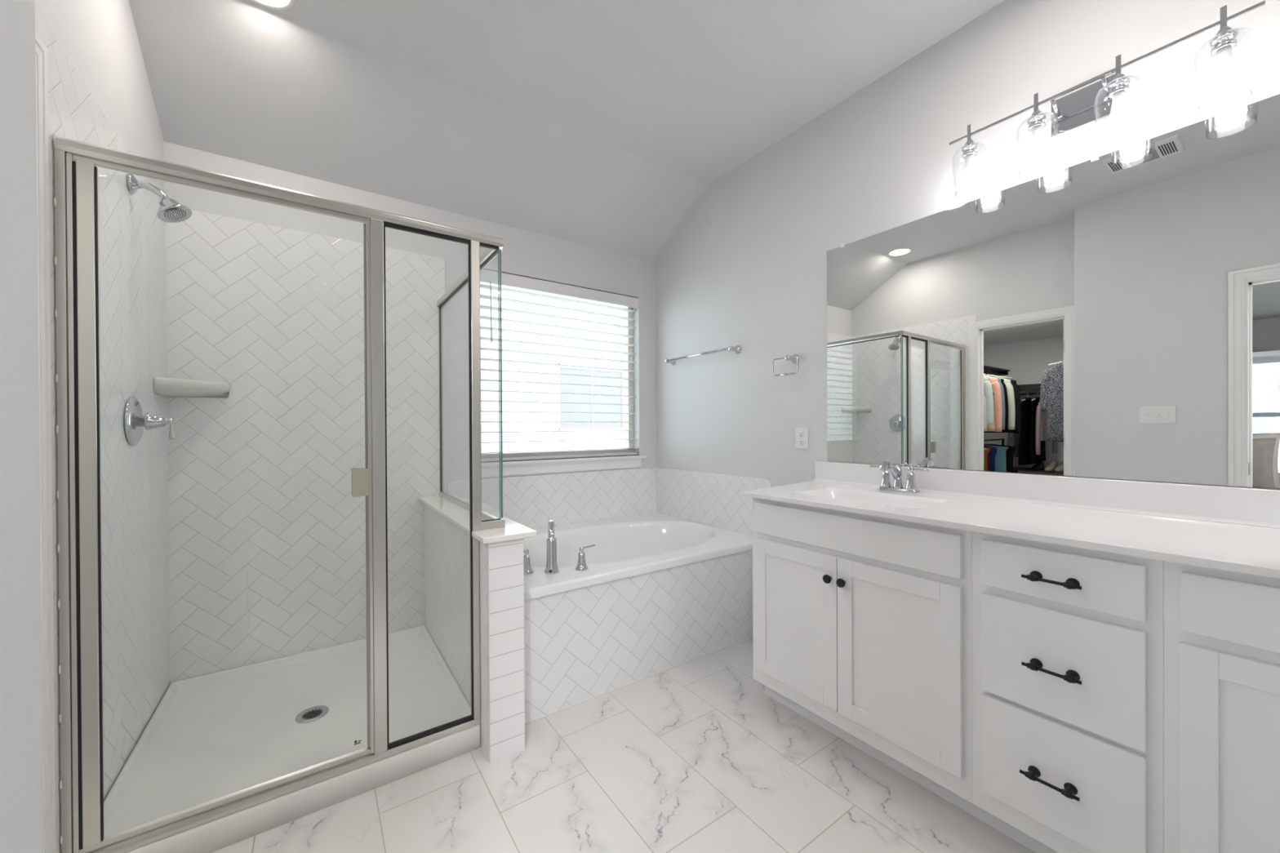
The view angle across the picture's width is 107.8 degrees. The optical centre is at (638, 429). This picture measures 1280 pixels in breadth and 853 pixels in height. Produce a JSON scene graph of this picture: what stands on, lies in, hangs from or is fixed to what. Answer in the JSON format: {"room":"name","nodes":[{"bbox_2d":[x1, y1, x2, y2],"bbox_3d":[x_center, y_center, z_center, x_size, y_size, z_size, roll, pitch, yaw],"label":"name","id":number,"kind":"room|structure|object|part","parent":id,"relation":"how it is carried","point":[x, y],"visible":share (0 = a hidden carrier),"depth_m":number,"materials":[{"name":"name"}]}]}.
{"room":"bathroom","nodes":[
{"label":"bathroom","id":0,"kind":"room"},
{"bbox_2d":[0,0,43,852],"bbox_3d":[-0.022,-0.300,-0.812,0.341,2.990,3.292,0,0,-35],"label":"wall","id":1,"kind":"structure","parent":0,"point":[21,784],"depth_m":0.59,"materials":[{"name":"paint"}]},
{"bbox_2d":[35,0,169,852],"bbox_3d":[-1.559,-0.300,1.208,0.122,2.990,1.959,0,0,-35],"label":"wall","id":2,"kind":"structure","parent":0,"point":[100,93],"depth_m":1.56,"materials":[{"name":"paint"}]},
{"bbox_2d":[35,31,55,852],"bbox_3d":[-1.277,0.137,0.803,0.133,2.117,0.717,0,0,-35],"label":"trim","id":3,"kind":"structure","parent":2,"relation":"attached to","point":[41,51],"depth_m":1.11,"materials":[{"name":"paint"}]},
{"bbox_2d":[124,396,174,445],"bbox_3d":[-1.738,-0.029,1.672,0.105,0.174,0.174,0,0,-35],"label":"shower valve","id":4,"kind":"object","parent":2,"relation":"attached to","point":[135,421],"visible":1,"depth_m":1.64,"materials":[{"name":"silver metal"}]},
{"bbox_3d":[-1.774,-0.029,1.647,0.017,0.174,0.174,0,0,-35],"label":"plate","id":5,"kind":"part","parent":4,"relation":"part of","materials":[{"name":"silver metal"}]},
{"bbox_3d":[-1.731,-0.029,1.677,0.089,0.066,0.066,0,0,-35],"label":"stem","id":6,"kind":"part","parent":4,"relation":"part of","materials":[{"name":"silver metal"}]},
{"bbox_3d":[-1.700,0.008,1.698,0.014,0.059,0.014,0,0,-35],"label":"lever","id":7,"kind":"part","parent":4,"relation":"part of","materials":[{"name":"silver metal"}]},
{"bbox_2d":[127,173,192,222],"bbox_3d":[-1.710,-0.826,1.671,0.160,0.147,0.103,0,0,-35],"label":"sprayer","id":8,"kind":"object","parent":2,"relation":"attached to","point":[170,211],"visible":1,"depth_m":1.66,"materials":[{"name":"silver metal"}]},
{"bbox_3d":[-1.739,-0.852,1.668,0.088,0.057,0.026,0,0,-28],"label":"arm","id":9,"kind":"part","parent":8,"relation":"part of","materials":[{"name":"silver metal"}]},
{"bbox_2d":[163,141,656,684],"bbox_3d":[-1.064,-0.308,2.837,2.814,2.990,0.168,0,0,-35],"label":"wall","id":10,"kind":"structure","parent":0,"point":[265,300],"depth_m":2.34,"materials":[{"name":"tile"}]},
{"bbox_2d":[153,377,231,398],"bbox_3d":[-1.912,-0.177,2.011,0.212,0.067,0.220,0,0,-35],"label":"corner shelf","id":11,"kind":"object","parent":10,"relation":"attached to","point":[166,387],"visible":1,"depth_m":2.00,"materials":[{"name":"ceramic"}]},
{"bbox_3d":[-1.592,0.068,2.373,1.160,2.106,0.008,0,0,-35],"label":"tile panel","id":12,"kind":"part","parent":10,"relation":"part of","materials":[{"name":"white tile"}]},
{"bbox_3d":[-0.483,0.474,3.143,1.520,0.357,0.008,0,0,-35],"label":"tile panel","id":13,"kind":"part","parent":10,"relation":"part of","materials":[{"name":"white tile"}]},
{"bbox_2d":[468,287,646,477],"bbox_3d":[-0.516,-0.348,3.185,1.281,1.270,0.162,0,0,-35],"label":"window","id":14,"kind":"structure","parent":10,"relation":"in","point":[489,469],"depth_m":3.23,"materials":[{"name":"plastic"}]},
{"bbox_3d":[-0.496,0.207,3.161,1.281,0.020,0.100,0,0,-35],"label":"sill","id":15,"kind":"part","parent":14,"relation":"part of","materials":[{"name":"paint"}]},
{"bbox_2d":[480,269,638,462],"bbox_3d":[-0.500,-0.389,3.163,1.182,1.167,0.091,0,0,-35],"label":"window blind","id":16,"kind":"object","parent":14,"relation":"attached to","point":[489,277],"visible":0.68,"depth_m":3.13,"materials":[{"name":"white plastic"}]},
{"bbox_3d":[-0.505,0.185,3.177,1.170,0.018,0.048,0,0,-35],"label":"rail","id":17,"kind":"part","parent":16,"relation":"part of","materials":[{"name":"white plastic"}]},
{"bbox_2d":[418,493,537,763],"bbox_3d":[-0.805,0.783,2.179,0.198,0.810,1.225,0,0,-35],"label":"wall","id":18,"kind":"structure","parent":0,"point":[446,523],"depth_m":1.73,"materials":[{"name":"tile"}]},
{"bbox_3d":[-0.819,0.793,2.186,0.129,0.790,1.182,0,0,-35],"label":"tile panel","id":19,"kind":"part","parent":18,"relation":"part of","materials":[{"name":"white tile"}]},
{"bbox_3d":[-0.479,0.793,1.697,0.129,0.790,0.008,0,0,-35],"label":"tile panel","id":20,"kind":"part","parent":18,"relation":"part of","materials":[{"name":"white tile"}]},
{"bbox_2d":[128,0,1004,262],"bbox_3d":[0.451,-1.486,0.770,2.960,0.655,5.350,0,0,-35],"label":"ceiling","id":21,"kind":"structure","parent":0,"point":[601,124],"depth_m":2.11,"materials":[{"name":"paint"}]},
{"bbox_2d":[250,0,295,10],"bbox_3d":[-1.367,-1.605,1.686,0.204,0.006,0.204,0,0,-35],"label":"recessed light","id":22,"kind":"object","parent":21,"relation":"in","point":[279,5],"visible":1,"depth_m":1.76,"materials":[{"name":"white plastic"}]},
{"bbox_2d":[211,638,1035,852],"bbox_3d":[-1.193,1.259,-0.372,7.000,0.120,5.350,0,0,-35],"label":"floor","id":23,"kind":"structure","parent":0,"point":[695,756],"depth_m":1.51,"materials":[{"name":"tile"}]},
{"bbox_2d":[103,625,480,852],"bbox_3d":[-1.320,1.149,1.896,1.028,0.086,1.084,0,0,-35],"label":"shower pan","id":24,"kind":"object","parent":23,"relation":"on","point":[214,735],"visible":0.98,"depth_m":1.74,"materials":[{"name":"plastic"}]},
{"bbox_2d":[53,133,505,852],"bbox_3d":[-1.279,0.183,1.919,1.139,1.842,1.095,0,0,-35],"label":"shower enclosure","id":25,"kind":"object","parent":24,"relation":"on","point":[76,162],"visible":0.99,"depth_m":1.23,"materials":[{"name":"silver metal"}]},
{"bbox_3d":[-1.023,1.083,1.466,1.028,0.044,0.032,0,0,-35],"label":"sill rail","id":26,"kind":"part","parent":25,"relation":"part of","materials":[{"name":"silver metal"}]},
{"bbox_3d":[-0.920,0.174,1.540,0.045,0.090,0.064,0,0,-35],"label":"handle","id":27,"kind":"part","parent":25,"relation":"part of","materials":[{"name":"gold metal"}]},
{"bbox_3d":[-0.878,0.191,1.566,0.048,1.781,0.030,0,0,-35],"label":"strike post","id":28,"kind":"part","parent":25,"relation":"part of","materials":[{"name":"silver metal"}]},
{"bbox_3d":[-0.612,0.189,1.751,0.032,1.781,0.030,0,0,-35],"label":"corner post","id":29,"kind":"part","parent":25,"relation":"part of","materials":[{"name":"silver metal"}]},
{"bbox_2d":[523,512,752,600],"bbox_3d":[-0.179,0.785,2.701,1.508,0.505,1.064,0,0,-35],"label":"bathtub","id":30,"kind":"object","parent":23,"relation":"on","point":[625,547],"depth_m":2.89,"materials":[{"name":"ceramic"}]},
{"bbox_3d":[-0.521,0.590,2.079,0.102,0.106,0.059,0,0,-22],"label":"tub faucet handle","id":31,"kind":"part","parent":30,"relation":"part of","materials":[{"name":"silver metal"}]},
{"bbox_2d":[544,519,559,574],"bbox_3d":[-0.408,0.531,2.149,0.068,0.220,0.194,0,0,-18],"label":"tub spout","id":32,"kind":"object","parent":30,"relation":"on","point":[552,568],"visible":1,"depth_m":2.08,"materials":[{"name":"silver metal"}]},
{"bbox_3d":[-0.242,0.588,2.151,0.106,0.106,0.060,0,0,-35],"label":"tub faucet handle","id":33,"kind":"part","parent":30,"relation":"part of","materials":[{"name":"silver metal"}]},
{"bbox_3d":[-0.232,0.544,2.167,0.070,0.013,0.012,-1,0,-44],"label":"lever","id":34,"kind":"part","parent":30,"relation":"part of","materials":[{"name":"silver metal"}]},
{"bbox_2d":[752,497,982,821],"bbox_3d":[0.953,0.731,1.852,0.627,0.896,0.829,0,0,-35],"label":"vanity cabinet","id":35,"kind":"object","parent":23,"relation":"on","point":[862,624],"visible":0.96,"depth_m":1.59,"materials":[{"name":"paint"}]},
{"bbox_3d":[0.617,0.746,1.855,0.020,0.562,0.382,0,0,-35],"label":"door","id":36,"kind":"part","parent":35,"relation":"part of","materials":[{"name":"paint"}]},
{"bbox_3d":[0.691,0.544,1.703,0.029,0.033,0.031,0,0,-35],"label":"knob","id":37,"kind":"part","parent":35,"relation":"part of","materials":[{"name":"black metal"}]},
{"bbox_3d":[0.722,0.544,1.659,0.029,0.033,0.031,0,0,-35],"label":"knob","id":38,"kind":"part","parent":35,"relation":"part of","materials":[{"name":"black metal"}]},
{"bbox_3d":[0.840,0.746,1.534,0.020,0.562,0.393,0,0,-35],"label":"door","id":39,"kind":"part","parent":35,"relation":"part of","materials":[{"name":"paint"}]},
{"bbox_2d":[742,461,1279,578],"bbox_3d":[1.304,0.273,1.341,0.630,0.213,2.214,0,0,-35],"label":"countertop","id":40,"kind":"structure","parent":35,"relation":"on","point":[1225,528],"depth_m":1.42,"materials":[{"name":"stone"}]},
{"bbox_2d":[790,487,952,509],"bbox_3d":[0.908,0.323,1.857,0.297,0.112,0.510,0,0,-35],"label":"basin","id":41,"kind":"object","parent":40,"relation":"in","point":[896,500],"depth_m":1.94,"materials":[{"name":"white ceramic"}]},
{"bbox_2d":[869,461,930,493],"bbox_3d":[1.105,0.198,2.010,0.195,0.134,0.195,0,0,6],"label":"vanity faucet","id":42,"kind":"object","parent":40,"relation":"on","point":[886,485],"visible":1,"depth_m":1.98,"materials":[{"name":"silver metal"}]},
{"bbox_3d":[1.063,0.167,2.085,0.012,0.012,0.066,0,0,-35],"label":"lever","id":43,"kind":"part","parent":42,"relation":"part of","materials":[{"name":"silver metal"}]},
{"bbox_3d":[1.087,0.199,2.052,0.048,0.109,0.047,0,0,-35],"label":"handle","id":44,"kind":"part","parent":42,"relation":"part of","materials":[{"name":"silver metal"}]},
{"bbox_3d":[1.063,0.176,1.971,0.152,0.089,0.029,0,0,-35],"label":"spout arm","id":45,"kind":"part","parent":42,"relation":"part of","materials":[{"name":"silver metal"}]},
{"bbox_3d":[1.117,0.201,2.009,0.044,0.104,0.043,0,0,-35],"label":"spout","id":46,"kind":"part","parent":42,"relation":"part of","materials":[{"name":"silver metal"}]},
{"bbox_3d":[1.117,0.258,2.009,0.052,0.012,0.160,0,0,-35],"label":"plate","id":47,"kind":"part","parent":42,"relation":"part of","materials":[{"name":"silver metal"}]},
{"bbox_3d":[1.147,0.199,1.965,0.048,0.109,0.047,0,0,-35],"label":"handle","id":48,"kind":"part","parent":42,"relation":"part of","materials":[{"name":"silver metal"}]},
{"bbox_3d":[1.170,0.167,1.932,0.012,0.012,0.066,0,0,-35],"label":"lever","id":49,"kind":"part","parent":42,"relation":"part of","materials":[{"name":"silver metal"}]},
{"bbox_2d":[971,531,1164,852],"bbox_3d":[1.293,0.731,1.356,0.635,0.896,0.374,0,0,-35],"label":"vanity cabinet","id":50,"kind":"object","parent":23,"relation":"on","point":[1068,732],"visible":0.94,"depth_m":1.17,"materials":[{"name":"paint"}]},
{"bbox_3d":[1.047,0.899,1.188,0.037,0.026,0.116,0,0,-35],"label":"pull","id":51,"kind":"part","parent":50,"relation":"part of","materials":[{"name":"black metal"}]},
{"bbox_3d":[1.047,0.384,1.182,0.037,0.026,0.116,0,0,-35],"label":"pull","id":52,"kind":"part","parent":50,"relation":"part of","materials":[{"name":"black metal"}]},
{"bbox_3d":[1.048,0.614,1.183,0.037,0.026,0.116,0,0,-35],"label":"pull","id":53,"kind":"part","parent":50,"relation":"part of","materials":[{"name":"black metal"}]},
{"bbox_3d":[1.072,0.890,1.200,0.020,0.276,0.320,0,0,-35],"label":"drawer","id":54,"kind":"part","parent":50,"relation":"part of","materials":[{"name":"paint"}]},
{"bbox_3d":[1.071,0.602,1.199,0.020,0.273,0.320,0,0,-35],"label":"drawer","id":55,"kind":"part","parent":50,"relation":"part of","materials":[{"name":"paint"}]},
{"bbox_3d":[1.070,0.376,1.198,0.020,0.128,0.320,0,0,-35],"label":"drawer","id":56,"kind":"part","parent":50,"relation":"part of","materials":[{"name":"paint"}]},
{"bbox_2d":[1163,560,1279,852],"bbox_3d":[1.639,0.731,0.864,0.627,0.896,0.830,0,0,-35],"label":"vanity cabinet","id":57,"kind":"object","parent":23,"relation":"on","point":[1221,628],"visible":0.9,"depth_m":0.98,"materials":[{"name":"paint"}]},
{"bbox_3d":[1.302,0.747,0.869,0.020,0.560,0.386,0,0,-35],"label":"door","id":58,"kind":"part","parent":57,"relation":"part of","materials":[{"name":"paint"}]},
{"bbox_2d":[524,549,752,724],"bbox_3d":[0.108,0.931,2.298,1.520,0.503,0.050,0,0,-35],"label":"wall","id":59,"kind":"structure","parent":0,"point":[585,643],"depth_m":2.16,"materials":[{"name":"tile"}]},
{"bbox_2d":[524,637,752,725],"bbox_3d":[0.124,1.180,2.278,1.520,0.004,0.005,0,0,-35],"label":"trim","id":60,"kind":"structure","parent":59,"relation":"attached to","point":[750,637],"depth_m":2.16,"materials":[{"name":"white"}]},
{"bbox_2d":[655,0,1279,536],"bbox_3d":[1.609,-0.318,1.575,0.156,2.990,5.350,0,0,-35],"label":"wall","id":61,"kind":"structure","parent":0,"point":[746,267],"depth_m":2.32,"materials":[{"name":"paint"}]},
{"bbox_2d":[664,345,741,365],"bbox_3d":[0.402,-0.494,3.123,0.077,0.054,0.684,0,0,-35],"label":"towel bar","id":62,"kind":"object","parent":61,"relation":"attached to","point":[737,348],"visible":1,"depth_m":3.02,"materials":[{"name":"silver metal"}]},
{"bbox_3d":[0.222,-0.494,3.381,0.077,0.054,0.054,0,0,-35],"label":"post","id":63,"kind":"part","parent":62,"relation":"part of","materials":[{"name":"silver metal"}]},
{"bbox_3d":[0.382,-0.494,3.107,0.015,0.015,0.612,0,0,-35],"label":"rail","id":64,"kind":"part","parent":62,"relation":"part of","materials":[{"name":"silver metal"}]},
{"bbox_3d":[0.582,-0.494,2.864,0.077,0.054,0.054,0,0,-35],"label":"post","id":65,"kind":"part","parent":62,"relation":"part of","materials":[{"name":"silver metal"}]},
{"bbox_3d":[0.449,0.469,3.126,0.010,0.357,1.084,0,0,-35],"label":"tile panel","id":66,"kind":"part","parent":61,"relation":"part of","materials":[{"name":"white tile"}]},
{"bbox_2d":[772,353,799,376],"bbox_3d":[0.814,-0.351,2.529,0.079,0.121,0.167,0,0,-35],"label":"towel ring","id":67,"kind":"object","parent":61,"relation":"attached to","point":[794,358],"visible":1,"depth_m":2.51,"materials":[{"name":"silver metal"}]},
{"bbox_3d":[0.821,-0.384,2.519,0.079,0.054,0.054,0,0,-35],"label":"post","id":68,"kind":"part","parent":67,"relation":"part of","materials":[{"name":"silver metal"}]},
{"bbox_2d":[795,427,808,448],"bbox_3d":[0.875,0.047,2.506,0.011,0.112,0.076,0,0,-35],"label":"wall outlet","id":69,"kind":"object","parent":61,"relation":"attached to","point":[802,433],"visible":1,"depth_m":2.50,"materials":[{"name":"white plastic"}]},
{"bbox_2d":[798,431,804,437],"bbox_3d":[0.873,0.025,2.504,0.004,0.035,0.035,0,0,-35],"label":"receptacle","id":70,"kind":"object","parent":69,"relation":"attached to","point":[801,433],"depth_m":2.50,"materials":[{"name":"white plastic"}]},
{"bbox_2d":[798,439,804,445],"bbox_3d":[0.873,0.069,2.505,0.004,0.035,0.035,0,0,-35],"label":"receptacle","id":71,"kind":"object","parent":69,"relation":"attached to","point":[801,442],"depth_m":2.50,"materials":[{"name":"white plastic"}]},
{"bbox_2d":[813,461,1279,528],"bbox_3d":[1.550,0.214,1.511,0.030,0.101,2.214,0,0,-35],"label":"backsplash","id":72,"kind":"structure","parent":61,"relation":"attached to","point":[1228,504],"depth_m":1.55,"materials":[{"name":"stone"}]},
{"bbox_2d":[826,93,1279,488],"bbox_3d":[1.539,-0.378,1.548,0.009,1.080,2.026,0,0,-35],"label":"wall mirror","id":73,"kind":"object","parent":61,"relation":"attached to","point":[1115,314],"visible":1,"depth_m":1.58,"materials":[{"name":"silver mirror"}]},
{"bbox_2d":[949,0,1265,199],"bbox_3d":[1.448,-1.024,1.538,0.160,0.262,0.739,0,0,-35],"label":"vanity light","id":74,"kind":"object","parent":61,"relation":"attached to","point":[1105,98],"visible":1,"depth_m":1.51,"materials":[{"name":"silver metal"}]},
{"bbox_3d":[1.257,-0.940,1.772,0.060,0.079,0.060,0,0,-35],"label":"bulb","id":75,"kind":"part","parent":74,"relation":"part of","materials":[{"name":"white glass"}]},
{"bbox_3d":[1.257,-0.982,1.772,0.113,0.178,0.113,0,0,-35],"label":"lamp shade","id":76,"kind":"part","parent":74,"relation":"part of","materials":[{"name":"clear glass"}]},
{"bbox_3d":[1.371,-0.940,1.608,0.060,0.079,0.060,0,0,-35],"label":"bulb","id":77,"kind":"part","parent":74,"relation":"part of","materials":[{"name":"white glass"}]},
{"bbox_3d":[1.371,-0.982,1.608,0.113,0.178,0.113,0,0,-35],"label":"lamp shade","id":78,"kind":"part","parent":74,"relation":"part of","materials":[{"name":"clear glass"}]},
{"bbox_3d":[1.430,-1.101,1.600,0.085,0.042,0.020,0,0,-35],"label":"arm","id":79,"kind":"part","parent":74,"relation":"part of","materials":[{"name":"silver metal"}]},
{"bbox_3d":[1.506,-1.090,1.578,0.018,0.125,0.169,0,0,-35],"label":"plate","id":80,"kind":"part","parent":74,"relation":"part of","materials":[{"name":"silver metal"}]},
{"bbox_3d":[1.500,-1.101,1.499,0.085,0.042,0.020,0,0,-35],"label":"arm","id":81,"kind":"part","parent":74,"relation":"part of","materials":[{"name":"silver metal"}]},
{"bbox_3d":[1.486,-0.940,1.444,0.060,0.079,0.060,0,0,-35],"label":"bulb","id":82,"kind":"part","parent":74,"relation":"part of","materials":[{"name":"white glass"}]},
{"bbox_3d":[1.485,-0.982,1.444,0.113,0.178,0.113,0,0,-35],"label":"lamp shade","id":83,"kind":"part","parent":74,"relation":"part of","materials":[{"name":"clear glass"}]},
{"bbox_3d":[1.601,-0.940,1.277,0.060,0.079,0.060,0,0,-35],"label":"bulb","id":84,"kind":"part","parent":74,"relation":"part of","materials":[{"name":"white glass"}]},
{"bbox_3d":[1.601,-0.982,1.277,0.113,0.178,0.113,0,0,-35],"label":"lamp shade","id":85,"kind":"part","parent":74,"relation":"part of","materials":[{"name":"clear glass"}]},
{"label":"outside","id":86,"kind":"structure","parent":0,"visible":0},
{"bbox_3d":[-6.950,1.724,1.259,70.000,0.200,70.000,0,0,-35],"label":"ground","id":87,"kind":"structure","parent":86,"visible":0},
{"bbox_2d":[480,282,624,452],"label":"window","id":88,"kind":"structure","parent":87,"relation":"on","point":[487,385],"depth_m":6.45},
{"bbox_3d":[-0.679,-0.456,6.808,1.060,0.890,0.012,0,0,-35],"label":"pane","id":89,"kind":"part","parent":88,"relation":"part of","materials":[{"name":"glass"}]}
]}

